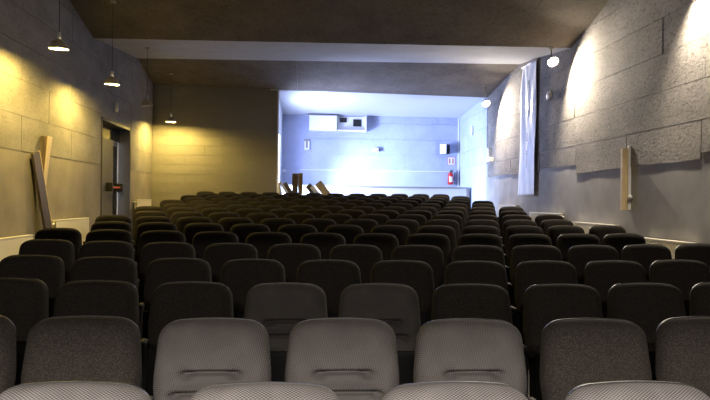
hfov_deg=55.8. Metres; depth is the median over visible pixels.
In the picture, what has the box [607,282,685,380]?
seat
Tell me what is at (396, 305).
seat
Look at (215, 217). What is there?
seat
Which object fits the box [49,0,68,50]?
pendant lamp
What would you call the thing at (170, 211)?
seat
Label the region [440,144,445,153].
grille
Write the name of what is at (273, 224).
seat
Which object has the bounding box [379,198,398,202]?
seat
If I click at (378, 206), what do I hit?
seat
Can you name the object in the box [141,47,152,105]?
pendant lamp
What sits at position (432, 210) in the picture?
seat
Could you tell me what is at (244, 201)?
seat
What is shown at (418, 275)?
seat
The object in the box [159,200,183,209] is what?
seat
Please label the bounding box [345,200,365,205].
seat
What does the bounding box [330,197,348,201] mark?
seat
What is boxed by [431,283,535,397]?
seat
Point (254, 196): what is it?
seat
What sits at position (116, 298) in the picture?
seat
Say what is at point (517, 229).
seat
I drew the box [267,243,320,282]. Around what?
seat
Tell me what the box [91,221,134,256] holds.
seat
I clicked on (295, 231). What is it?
seat
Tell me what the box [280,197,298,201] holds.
seat
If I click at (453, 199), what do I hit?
seat
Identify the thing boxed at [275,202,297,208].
seat
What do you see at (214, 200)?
seat
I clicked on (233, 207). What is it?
seat
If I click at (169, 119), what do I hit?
pendant lamp
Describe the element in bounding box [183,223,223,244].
seat
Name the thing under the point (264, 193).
seat
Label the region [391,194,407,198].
seat
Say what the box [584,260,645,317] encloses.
seat
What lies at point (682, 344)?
seat
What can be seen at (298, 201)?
seat
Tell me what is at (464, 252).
seat
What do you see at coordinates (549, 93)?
sensor
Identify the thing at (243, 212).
seat
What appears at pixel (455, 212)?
seat
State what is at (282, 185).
board
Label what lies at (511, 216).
seat
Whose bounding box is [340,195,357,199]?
seat
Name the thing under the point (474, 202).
seat
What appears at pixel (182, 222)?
seat
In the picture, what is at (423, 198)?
seat
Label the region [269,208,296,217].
seat
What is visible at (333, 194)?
seat
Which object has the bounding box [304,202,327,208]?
seat
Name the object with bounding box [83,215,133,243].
seat
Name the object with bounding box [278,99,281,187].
wall
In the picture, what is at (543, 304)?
seat
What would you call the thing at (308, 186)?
wooden board
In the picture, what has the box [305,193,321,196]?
seat
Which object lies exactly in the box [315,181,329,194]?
wooden board
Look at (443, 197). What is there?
seat
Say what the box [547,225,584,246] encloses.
seat
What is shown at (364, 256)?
seat
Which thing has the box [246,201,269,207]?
seat
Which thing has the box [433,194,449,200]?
seat
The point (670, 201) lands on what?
wall
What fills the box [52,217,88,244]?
radiator
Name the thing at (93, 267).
seat
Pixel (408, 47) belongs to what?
ceiling
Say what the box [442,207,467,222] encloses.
seat
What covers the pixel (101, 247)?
seat
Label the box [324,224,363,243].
seat
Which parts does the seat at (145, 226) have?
backrest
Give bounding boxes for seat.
[0,254,64,317]
[0,277,48,385]
[0,315,15,393]
[0,381,151,399]
[19,239,74,283]
[21,315,153,399]
[35,228,81,260]
[53,280,147,390]
[70,256,143,339]
[78,240,139,285]
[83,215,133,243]
[85,229,137,264]
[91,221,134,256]
[131,206,162,235]
[132,210,165,239]
[133,216,170,249]
[134,222,176,266]
[137,230,185,278]
[138,242,195,302]
[142,257,211,350]
[146,281,233,395]
[153,317,270,399]
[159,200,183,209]
[163,203,188,213]
[166,207,195,219]
[171,211,202,224]
[176,216,211,232]
[180,195,200,201]
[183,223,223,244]
[184,197,205,204]
[189,200,212,207]
[189,381,339,399]
[192,231,238,258]
[194,204,219,212]
[196,191,213,195]
[200,193,218,197]
[201,207,228,216]
[203,243,257,282]
[205,195,224,200]
[208,212,239,222]
[211,198,232,203]
[217,201,240,207]
[218,192,235,195]
[218,217,252,231]
[220,259,285,318]
[224,194,241,197]
[226,204,250,211]
[230,196,248,200]
[230,223,269,242]
[235,208,262,216]
[238,198,258,204]
[240,192,256,195]
[244,282,327,381]
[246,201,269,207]
[246,212,277,223]
[246,232,291,258]
[247,194,264,198]
[255,196,274,200]
[257,205,281,212]
[260,218,294,231]
[262,192,277,195]
[264,199,285,204]
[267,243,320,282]
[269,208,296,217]
[271,194,288,198]
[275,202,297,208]
[277,224,316,243]
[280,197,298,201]
[284,192,300,196]
[284,213,314,223]
[285,318,398,399]
[288,205,312,212]
[291,199,312,204]
[294,195,311,198]
[296,259,360,317]
[300,232,345,259]
[302,218,336,231]
[303,209,330,217]
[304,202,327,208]
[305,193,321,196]
[305,197,323,201]
[317,195,334,198]
[318,199,338,205]
[320,206,344,212]
[321,213,351,223]
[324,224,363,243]
[327,193,343,196]
[329,244,382,282]
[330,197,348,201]
[333,202,355,208]
[337,209,364,218]
[338,283,420,384]
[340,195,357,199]
[344,219,377,232]
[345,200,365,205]
[349,193,365,197]
[351,206,375,213]
[353,233,398,260]
[355,197,373,202]
[358,214,389,224]
[362,203,384,209]
[364,195,380,199]
[370,260,434,325]
[371,193,386,197]
[371,200,391,206]
[371,210,398,218]
[371,225,409,245]
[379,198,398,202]
[380,381,527,399]
[381,206,406,214]
[385,219,418,234]
[386,196,403,200]
[390,203,412,210]
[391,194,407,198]
[391,245,444,289]
[396,214,426,226]
[397,200,418,207]
[403,198,422,203]
[404,210,432,220]
[405,233,450,267]
[408,196,426,201]
[412,194,429,199]
[412,206,436,216]
[413,318,535,399]
[417,203,440,212]
[417,225,456,261]
[423,200,443,209]
[425,219,459,245]
[428,198,446,206]
[430,196,448,203]
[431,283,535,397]
[432,214,462,235]
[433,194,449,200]
[437,210,464,227]
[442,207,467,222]
[444,260,522,333]
[445,203,468,216]
[448,200,469,212]
[450,198,470,209]
[451,196,470,205]
[452,245,515,307]
[457,233,510,282]
[461,225,507,265]
[465,219,505,253]
[467,214,502,244]
[469,210,501,236]
[470,207,499,230]
[471,203,498,224]
[472,201,497,218]
[498,207,523,225]
[500,210,526,230]
[501,214,531,236]
[503,219,536,244]
[505,225,542,254]
[507,233,551,266]
[510,245,561,284]
[514,260,577,344]
[522,283,602,399]
[535,214,564,226]
[539,318,651,399]
[540,219,573,235]
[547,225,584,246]
[557,233,600,261]
[563,381,709,399]
[568,244,618,283]
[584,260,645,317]
[589,225,625,244]
[603,233,645,259]
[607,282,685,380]
[622,244,671,281]
[649,259,709,315]
[655,316,709,397]
[675,243,709,270]
[690,282,709,315]
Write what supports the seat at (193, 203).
on the floor
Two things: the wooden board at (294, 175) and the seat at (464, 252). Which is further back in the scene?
the wooden board at (294, 175)
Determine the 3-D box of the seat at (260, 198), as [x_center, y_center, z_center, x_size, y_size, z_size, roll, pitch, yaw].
[-1.927,0.385,14.430,0.531,0.934,0.400,1,0,-5]
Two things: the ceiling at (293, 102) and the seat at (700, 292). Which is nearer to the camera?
the seat at (700, 292)
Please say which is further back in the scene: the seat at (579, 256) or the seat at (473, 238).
the seat at (473, 238)
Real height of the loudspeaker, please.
0.300 m
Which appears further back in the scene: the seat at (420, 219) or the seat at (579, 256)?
the seat at (420, 219)
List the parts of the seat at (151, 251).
backrest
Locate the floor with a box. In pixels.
[528,363,529,396]
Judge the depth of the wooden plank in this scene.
9.95 m
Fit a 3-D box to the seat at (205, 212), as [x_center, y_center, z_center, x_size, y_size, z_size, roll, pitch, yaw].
[-2.192,0.585,10.524,0.531,0.934,0.400,1,0,-4]
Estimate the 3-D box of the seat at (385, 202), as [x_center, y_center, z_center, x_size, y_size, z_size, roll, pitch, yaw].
[0.568,0.466,13.560,0.531,0.934,0.400,1,0,-4]
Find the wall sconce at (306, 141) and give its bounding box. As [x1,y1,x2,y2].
[304,139,309,149]
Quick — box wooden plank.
[31,151,52,228]
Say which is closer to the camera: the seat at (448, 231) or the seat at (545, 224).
the seat at (448, 231)
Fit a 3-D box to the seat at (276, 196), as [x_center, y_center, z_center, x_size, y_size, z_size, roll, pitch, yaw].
[-1.734,0.334,15.483,0.531,0.934,0.400,1,0,-3]
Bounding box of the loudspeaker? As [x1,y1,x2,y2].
[440,144,449,153]
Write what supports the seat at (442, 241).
on the floor
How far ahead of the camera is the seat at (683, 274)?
5.07 m
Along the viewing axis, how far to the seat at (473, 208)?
11.90 m
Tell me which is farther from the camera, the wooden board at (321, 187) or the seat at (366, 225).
the wooden board at (321, 187)
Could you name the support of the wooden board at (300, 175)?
on the floor
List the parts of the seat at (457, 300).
backrest, armrest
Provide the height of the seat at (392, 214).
0.934 m
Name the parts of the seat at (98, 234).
backrest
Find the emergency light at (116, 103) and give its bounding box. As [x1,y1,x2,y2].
[115,102,118,111]
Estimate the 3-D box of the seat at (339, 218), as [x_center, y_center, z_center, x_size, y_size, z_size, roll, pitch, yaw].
[-0.234,0.660,9.576,0.531,0.934,0.400,1,0,-5]
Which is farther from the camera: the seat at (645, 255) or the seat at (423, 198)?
the seat at (423, 198)
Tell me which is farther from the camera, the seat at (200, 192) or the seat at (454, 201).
the seat at (200, 192)
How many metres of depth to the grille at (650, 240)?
8.89 m
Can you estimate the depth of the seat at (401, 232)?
7.73 m
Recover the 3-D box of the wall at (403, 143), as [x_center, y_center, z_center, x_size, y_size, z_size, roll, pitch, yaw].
[0.564,-1.043,21.223,6.120,5.700,0.242,1,0,-4]
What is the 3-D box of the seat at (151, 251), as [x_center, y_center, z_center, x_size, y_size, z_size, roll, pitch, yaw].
[-1.590,0.829,5.693,0.531,0.934,0.400,1,0,-3]
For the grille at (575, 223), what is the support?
attached to the radiator at (586, 226)
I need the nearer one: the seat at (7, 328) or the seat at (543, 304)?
the seat at (7, 328)
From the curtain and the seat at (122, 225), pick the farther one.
the curtain
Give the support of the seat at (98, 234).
on the floor
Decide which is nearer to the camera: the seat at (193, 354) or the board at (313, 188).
the seat at (193, 354)
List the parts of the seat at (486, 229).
backrest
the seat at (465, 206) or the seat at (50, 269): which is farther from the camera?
the seat at (465, 206)
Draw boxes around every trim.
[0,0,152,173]
[277,90,278,190]
[457,118,459,186]
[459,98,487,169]
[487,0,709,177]
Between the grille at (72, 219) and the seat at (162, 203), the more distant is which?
the seat at (162, 203)
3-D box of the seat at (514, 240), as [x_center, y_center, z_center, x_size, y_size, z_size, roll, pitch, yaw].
[1.848,0.816,6.872,0.531,0.934,0.400,1,0,-4]
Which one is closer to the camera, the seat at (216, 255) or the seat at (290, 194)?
the seat at (216, 255)
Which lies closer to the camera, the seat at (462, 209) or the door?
the seat at (462, 209)
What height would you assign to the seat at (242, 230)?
0.934 m
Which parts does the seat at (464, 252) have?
backrest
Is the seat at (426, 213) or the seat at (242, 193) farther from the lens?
the seat at (242, 193)
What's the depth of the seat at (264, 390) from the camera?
1.86 m
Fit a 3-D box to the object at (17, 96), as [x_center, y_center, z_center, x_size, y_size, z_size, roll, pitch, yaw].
[-4.467,-2.139,6.294,0.011,2.883,22.173,1,0,-4]
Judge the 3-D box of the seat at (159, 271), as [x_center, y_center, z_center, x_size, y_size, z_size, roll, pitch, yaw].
[-1.242,0.884,4.725,0.531,0.934,0.400,1,0,-4]
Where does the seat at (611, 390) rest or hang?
on the floor
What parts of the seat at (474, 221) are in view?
backrest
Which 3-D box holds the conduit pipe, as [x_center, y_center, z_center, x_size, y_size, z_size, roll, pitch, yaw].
[0.746,-0.919,21.106,4.950,0.029,0.024,1,0,-4]
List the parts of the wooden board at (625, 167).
rail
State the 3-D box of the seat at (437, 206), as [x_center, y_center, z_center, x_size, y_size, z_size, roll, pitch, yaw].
[1.444,0.526,12.657,0.531,0.934,0.400,1,0,-5]
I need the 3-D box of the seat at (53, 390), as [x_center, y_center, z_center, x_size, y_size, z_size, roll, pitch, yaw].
[-0.766,0.980,1.762,0.531,0.934,0.400,1,0,-3]
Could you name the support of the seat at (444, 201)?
on the floor
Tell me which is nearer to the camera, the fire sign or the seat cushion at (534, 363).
the seat cushion at (534, 363)
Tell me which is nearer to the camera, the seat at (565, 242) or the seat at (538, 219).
the seat at (565, 242)
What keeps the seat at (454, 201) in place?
on the floor
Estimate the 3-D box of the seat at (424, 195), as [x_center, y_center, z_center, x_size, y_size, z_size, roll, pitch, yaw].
[1.694,0.313,16.882,0.531,0.934,0.400,1,0,-5]
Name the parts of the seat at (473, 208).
backrest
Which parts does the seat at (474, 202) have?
backrest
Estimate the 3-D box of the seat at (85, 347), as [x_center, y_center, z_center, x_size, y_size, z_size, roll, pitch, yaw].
[-1.105,0.955,2.699,0.531,0.934,0.400,1,0,-4]
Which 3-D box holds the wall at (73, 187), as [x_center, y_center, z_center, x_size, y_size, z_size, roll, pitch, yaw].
[-4.634,-1.135,6.290,0.300,5.700,22.600,1,0,-4]
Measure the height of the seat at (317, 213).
0.934 m
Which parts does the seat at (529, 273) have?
backrest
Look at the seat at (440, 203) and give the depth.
13.77 m
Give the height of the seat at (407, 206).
0.934 m
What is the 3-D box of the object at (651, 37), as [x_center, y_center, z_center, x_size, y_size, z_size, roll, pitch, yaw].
[4.340,-1.980,6.927,0.028,3.006,22.193,1,0,-4]
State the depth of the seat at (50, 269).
4.82 m
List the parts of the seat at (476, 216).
backrest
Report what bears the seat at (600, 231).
on the floor
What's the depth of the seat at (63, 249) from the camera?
5.82 m
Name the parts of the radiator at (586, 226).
panel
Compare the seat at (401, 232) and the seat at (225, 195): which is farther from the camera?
the seat at (225, 195)
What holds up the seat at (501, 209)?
on the floor
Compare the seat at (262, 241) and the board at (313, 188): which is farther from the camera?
the board at (313, 188)
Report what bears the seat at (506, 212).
on the floor
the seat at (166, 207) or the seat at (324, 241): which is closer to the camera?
the seat at (324, 241)
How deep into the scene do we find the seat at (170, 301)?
3.77 m
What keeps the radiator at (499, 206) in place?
attached to the wall at (670, 201)
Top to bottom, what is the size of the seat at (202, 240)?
0.934 m
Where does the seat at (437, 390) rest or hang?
on the floor
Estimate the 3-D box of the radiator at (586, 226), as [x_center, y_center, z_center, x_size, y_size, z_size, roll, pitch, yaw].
[3.978,0.675,11.058,0.108,0.580,1.800,1,0,-4]
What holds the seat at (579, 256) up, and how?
on the floor
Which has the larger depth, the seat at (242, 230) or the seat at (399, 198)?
the seat at (399, 198)
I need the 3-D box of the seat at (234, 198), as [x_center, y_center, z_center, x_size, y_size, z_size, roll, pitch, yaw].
[-2.473,0.376,14.468,0.531,0.934,0.400,1,0,-5]
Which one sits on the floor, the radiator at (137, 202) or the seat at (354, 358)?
the seat at (354, 358)
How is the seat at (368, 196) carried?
on the floor
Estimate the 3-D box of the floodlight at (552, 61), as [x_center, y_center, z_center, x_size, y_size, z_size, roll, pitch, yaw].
[3.625,-2.627,12.283,0.209,0.368,0.216,1,0,-4]
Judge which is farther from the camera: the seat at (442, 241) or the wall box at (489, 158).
the wall box at (489, 158)
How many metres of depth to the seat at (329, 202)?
13.50 m
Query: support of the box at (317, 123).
attached to the wall at (403, 143)
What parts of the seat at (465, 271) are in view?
backrest, armrest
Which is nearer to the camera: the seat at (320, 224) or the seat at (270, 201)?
the seat at (320, 224)
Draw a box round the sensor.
[546,91,551,100]
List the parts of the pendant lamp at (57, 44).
lamp shade, cord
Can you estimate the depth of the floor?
5.11 m
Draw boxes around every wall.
[0,0,152,238]
[152,85,277,206]
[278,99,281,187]
[281,185,468,199]
[282,114,459,186]
[459,0,709,243]
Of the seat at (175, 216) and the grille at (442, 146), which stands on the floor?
the seat at (175, 216)
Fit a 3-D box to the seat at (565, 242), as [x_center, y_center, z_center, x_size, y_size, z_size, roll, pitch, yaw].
[2.386,0.819,6.961,0.531,0.934,0.400,1,0,-3]
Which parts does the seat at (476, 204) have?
backrest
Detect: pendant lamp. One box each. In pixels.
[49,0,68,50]
[104,0,118,84]
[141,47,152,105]
[166,73,175,121]
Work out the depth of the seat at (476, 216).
9.87 m
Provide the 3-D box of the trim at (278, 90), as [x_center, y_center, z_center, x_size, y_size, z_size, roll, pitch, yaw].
[-2.043,-1.075,17.729,0.035,3.610,0.265,1,0,-4]
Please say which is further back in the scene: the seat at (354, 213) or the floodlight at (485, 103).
the floodlight at (485, 103)
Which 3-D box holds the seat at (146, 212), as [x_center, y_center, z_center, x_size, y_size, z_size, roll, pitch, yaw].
[-2.972,0.618,9.623,0.580,0.934,0.400,1,0,-4]
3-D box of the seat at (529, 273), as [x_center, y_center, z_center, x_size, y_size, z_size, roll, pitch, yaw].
[1.450,0.916,4.886,0.531,0.934,0.400,1,0,-4]
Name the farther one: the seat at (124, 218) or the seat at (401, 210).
the seat at (401, 210)
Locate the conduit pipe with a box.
[300,169,455,171]
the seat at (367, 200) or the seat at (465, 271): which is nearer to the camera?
the seat at (465, 271)
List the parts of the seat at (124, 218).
backrest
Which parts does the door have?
glass pane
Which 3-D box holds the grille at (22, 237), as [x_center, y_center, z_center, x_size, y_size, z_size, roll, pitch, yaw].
[-4.609,0.506,8.770,0.080,0.020,1.750,1,0,-4]
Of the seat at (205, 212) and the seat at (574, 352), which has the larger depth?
the seat at (205, 212)
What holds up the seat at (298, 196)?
on the floor
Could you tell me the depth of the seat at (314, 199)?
14.49 m
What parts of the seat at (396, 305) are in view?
backrest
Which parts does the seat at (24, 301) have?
backrest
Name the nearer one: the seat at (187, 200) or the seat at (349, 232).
the seat at (349, 232)
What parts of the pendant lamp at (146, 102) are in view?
lamp shade, cord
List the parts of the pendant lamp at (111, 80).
lamp shade, cord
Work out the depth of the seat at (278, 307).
3.77 m
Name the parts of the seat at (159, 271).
backrest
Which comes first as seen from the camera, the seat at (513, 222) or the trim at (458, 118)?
the seat at (513, 222)
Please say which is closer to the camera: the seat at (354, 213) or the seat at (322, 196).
the seat at (354, 213)
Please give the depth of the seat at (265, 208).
11.50 m
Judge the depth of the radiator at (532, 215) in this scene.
13.80 m
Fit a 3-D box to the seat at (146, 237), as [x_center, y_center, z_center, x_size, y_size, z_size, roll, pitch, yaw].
[-1.920,0.771,6.674,0.531,0.934,0.400,1,0,-5]
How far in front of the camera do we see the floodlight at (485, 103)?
16.88 m
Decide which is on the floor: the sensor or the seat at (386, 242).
the seat at (386, 242)
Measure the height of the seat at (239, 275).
0.934 m
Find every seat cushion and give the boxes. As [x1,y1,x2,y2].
[521,310,522,340]
[529,347,539,396]
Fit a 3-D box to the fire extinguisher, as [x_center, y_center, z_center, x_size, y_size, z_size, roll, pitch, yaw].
[3.020,-0.720,21.167,0.181,0.468,0.214,1,0,-41]
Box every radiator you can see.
[0,235,32,260]
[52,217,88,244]
[133,199,150,208]
[498,205,518,215]
[529,212,563,221]
[572,222,619,233]
[644,237,693,258]
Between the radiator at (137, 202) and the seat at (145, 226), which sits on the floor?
the seat at (145, 226)
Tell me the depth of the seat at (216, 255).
5.72 m
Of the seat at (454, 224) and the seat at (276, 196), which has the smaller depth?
the seat at (454, 224)
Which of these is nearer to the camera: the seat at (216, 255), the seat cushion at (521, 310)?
the seat cushion at (521, 310)
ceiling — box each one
[70,0,608,97]
[270,82,483,117]
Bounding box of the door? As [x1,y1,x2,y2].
[100,117,130,217]
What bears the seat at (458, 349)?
on the floor
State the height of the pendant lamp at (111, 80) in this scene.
1.417 m
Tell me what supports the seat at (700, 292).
on the floor
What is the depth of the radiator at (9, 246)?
8.94 m
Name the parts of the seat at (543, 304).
backrest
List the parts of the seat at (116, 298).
backrest, armrest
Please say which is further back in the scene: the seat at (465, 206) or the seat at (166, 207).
the seat at (465, 206)
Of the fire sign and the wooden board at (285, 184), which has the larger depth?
the fire sign
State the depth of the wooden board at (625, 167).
10.00 m
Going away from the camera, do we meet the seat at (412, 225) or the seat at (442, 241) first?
the seat at (442, 241)
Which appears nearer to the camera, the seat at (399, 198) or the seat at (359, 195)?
the seat at (399, 198)
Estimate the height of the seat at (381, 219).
0.934 m
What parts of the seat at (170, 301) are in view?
backrest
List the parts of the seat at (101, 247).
backrest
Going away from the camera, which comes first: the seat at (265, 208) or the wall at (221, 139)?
the seat at (265, 208)
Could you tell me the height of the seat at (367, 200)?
0.934 m
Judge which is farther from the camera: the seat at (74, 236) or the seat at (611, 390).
the seat at (74, 236)
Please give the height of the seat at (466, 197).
0.934 m
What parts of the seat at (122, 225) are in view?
backrest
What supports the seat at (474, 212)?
on the floor
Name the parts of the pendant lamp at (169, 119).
lamp shade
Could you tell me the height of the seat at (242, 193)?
0.934 m
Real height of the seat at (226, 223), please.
0.934 m
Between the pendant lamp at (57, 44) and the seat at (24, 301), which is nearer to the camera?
the seat at (24, 301)
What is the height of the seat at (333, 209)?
0.934 m
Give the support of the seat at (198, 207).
on the floor
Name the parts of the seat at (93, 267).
backrest, armrest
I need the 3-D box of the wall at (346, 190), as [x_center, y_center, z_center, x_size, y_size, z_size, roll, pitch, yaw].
[0.584,0.181,19.615,5.540,1.165,0.250,1,0,-4]
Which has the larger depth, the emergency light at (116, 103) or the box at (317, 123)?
the box at (317, 123)
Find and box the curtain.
[518,58,536,195]
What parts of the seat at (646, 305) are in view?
backrest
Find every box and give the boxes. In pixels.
[308,114,366,131]
[485,148,493,162]
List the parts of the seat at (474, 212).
backrest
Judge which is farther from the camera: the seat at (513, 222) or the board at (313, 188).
the board at (313, 188)
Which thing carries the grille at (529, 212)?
attached to the radiator at (532, 215)
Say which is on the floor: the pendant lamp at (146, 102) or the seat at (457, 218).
the seat at (457, 218)
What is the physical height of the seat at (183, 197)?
0.934 m
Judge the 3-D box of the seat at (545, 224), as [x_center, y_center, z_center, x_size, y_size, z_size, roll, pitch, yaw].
[2.783,0.730,9.012,0.531,0.934,0.400,1,0,-5]
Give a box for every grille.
[0,235,32,239]
[52,217,88,220]
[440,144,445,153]
[529,212,562,213]
[572,222,619,225]
[644,237,693,243]
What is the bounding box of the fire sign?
[448,157,454,164]
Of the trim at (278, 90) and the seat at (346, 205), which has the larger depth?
the trim at (278, 90)
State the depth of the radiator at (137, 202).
15.92 m
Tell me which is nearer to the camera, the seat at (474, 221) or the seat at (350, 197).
the seat at (474, 221)
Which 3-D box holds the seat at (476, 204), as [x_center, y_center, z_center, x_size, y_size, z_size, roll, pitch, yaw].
[2.512,0.531,12.868,0.531,0.934,0.400,1,0,-4]
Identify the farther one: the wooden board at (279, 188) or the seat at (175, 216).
the wooden board at (279, 188)
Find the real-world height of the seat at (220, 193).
0.934 m
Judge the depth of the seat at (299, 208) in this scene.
11.52 m
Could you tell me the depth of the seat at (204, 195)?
15.61 m
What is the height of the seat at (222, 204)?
0.934 m
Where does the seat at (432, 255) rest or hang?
on the floor
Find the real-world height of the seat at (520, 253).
0.934 m
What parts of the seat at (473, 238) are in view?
backrest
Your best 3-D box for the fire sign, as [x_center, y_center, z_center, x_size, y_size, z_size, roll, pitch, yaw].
[3.059,-1.236,21.275,0.240,0.260,0.011,1,0,-4]
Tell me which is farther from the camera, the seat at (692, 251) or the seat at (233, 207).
the seat at (233, 207)
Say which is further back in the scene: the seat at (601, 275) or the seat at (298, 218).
the seat at (298, 218)
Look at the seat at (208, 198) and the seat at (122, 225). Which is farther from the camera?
the seat at (208, 198)
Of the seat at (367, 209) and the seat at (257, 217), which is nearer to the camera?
the seat at (257, 217)
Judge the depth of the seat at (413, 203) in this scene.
13.66 m
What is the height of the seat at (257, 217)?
0.934 m
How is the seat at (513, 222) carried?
on the floor
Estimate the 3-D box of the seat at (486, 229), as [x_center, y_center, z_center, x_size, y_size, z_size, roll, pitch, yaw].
[1.512,0.766,7.809,0.531,0.934,0.400,1,0,-4]
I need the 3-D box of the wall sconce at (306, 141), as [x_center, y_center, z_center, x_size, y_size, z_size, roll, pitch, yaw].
[-1.502,-1.736,20.910,0.180,0.340,0.100,1,0,-4]
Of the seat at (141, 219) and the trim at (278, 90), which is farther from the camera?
the trim at (278, 90)
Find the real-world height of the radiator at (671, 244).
0.580 m
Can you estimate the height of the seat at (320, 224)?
0.934 m
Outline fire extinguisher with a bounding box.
[448,171,454,184]
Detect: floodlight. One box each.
[482,84,489,106]
[547,47,558,66]
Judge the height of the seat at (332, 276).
0.934 m
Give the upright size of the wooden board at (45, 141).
1.050 m
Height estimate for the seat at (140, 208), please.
0.934 m
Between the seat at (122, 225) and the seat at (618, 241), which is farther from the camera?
the seat at (122, 225)
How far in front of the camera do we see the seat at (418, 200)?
14.72 m
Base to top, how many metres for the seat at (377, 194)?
0.934 m
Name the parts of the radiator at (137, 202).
panel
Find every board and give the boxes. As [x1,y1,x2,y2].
[40,136,52,183]
[277,183,281,193]
[279,181,287,192]
[283,182,291,192]
[292,173,297,192]
[298,173,302,194]
[305,183,313,192]
[310,185,319,192]
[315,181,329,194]
[620,146,631,209]
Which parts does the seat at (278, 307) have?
backrest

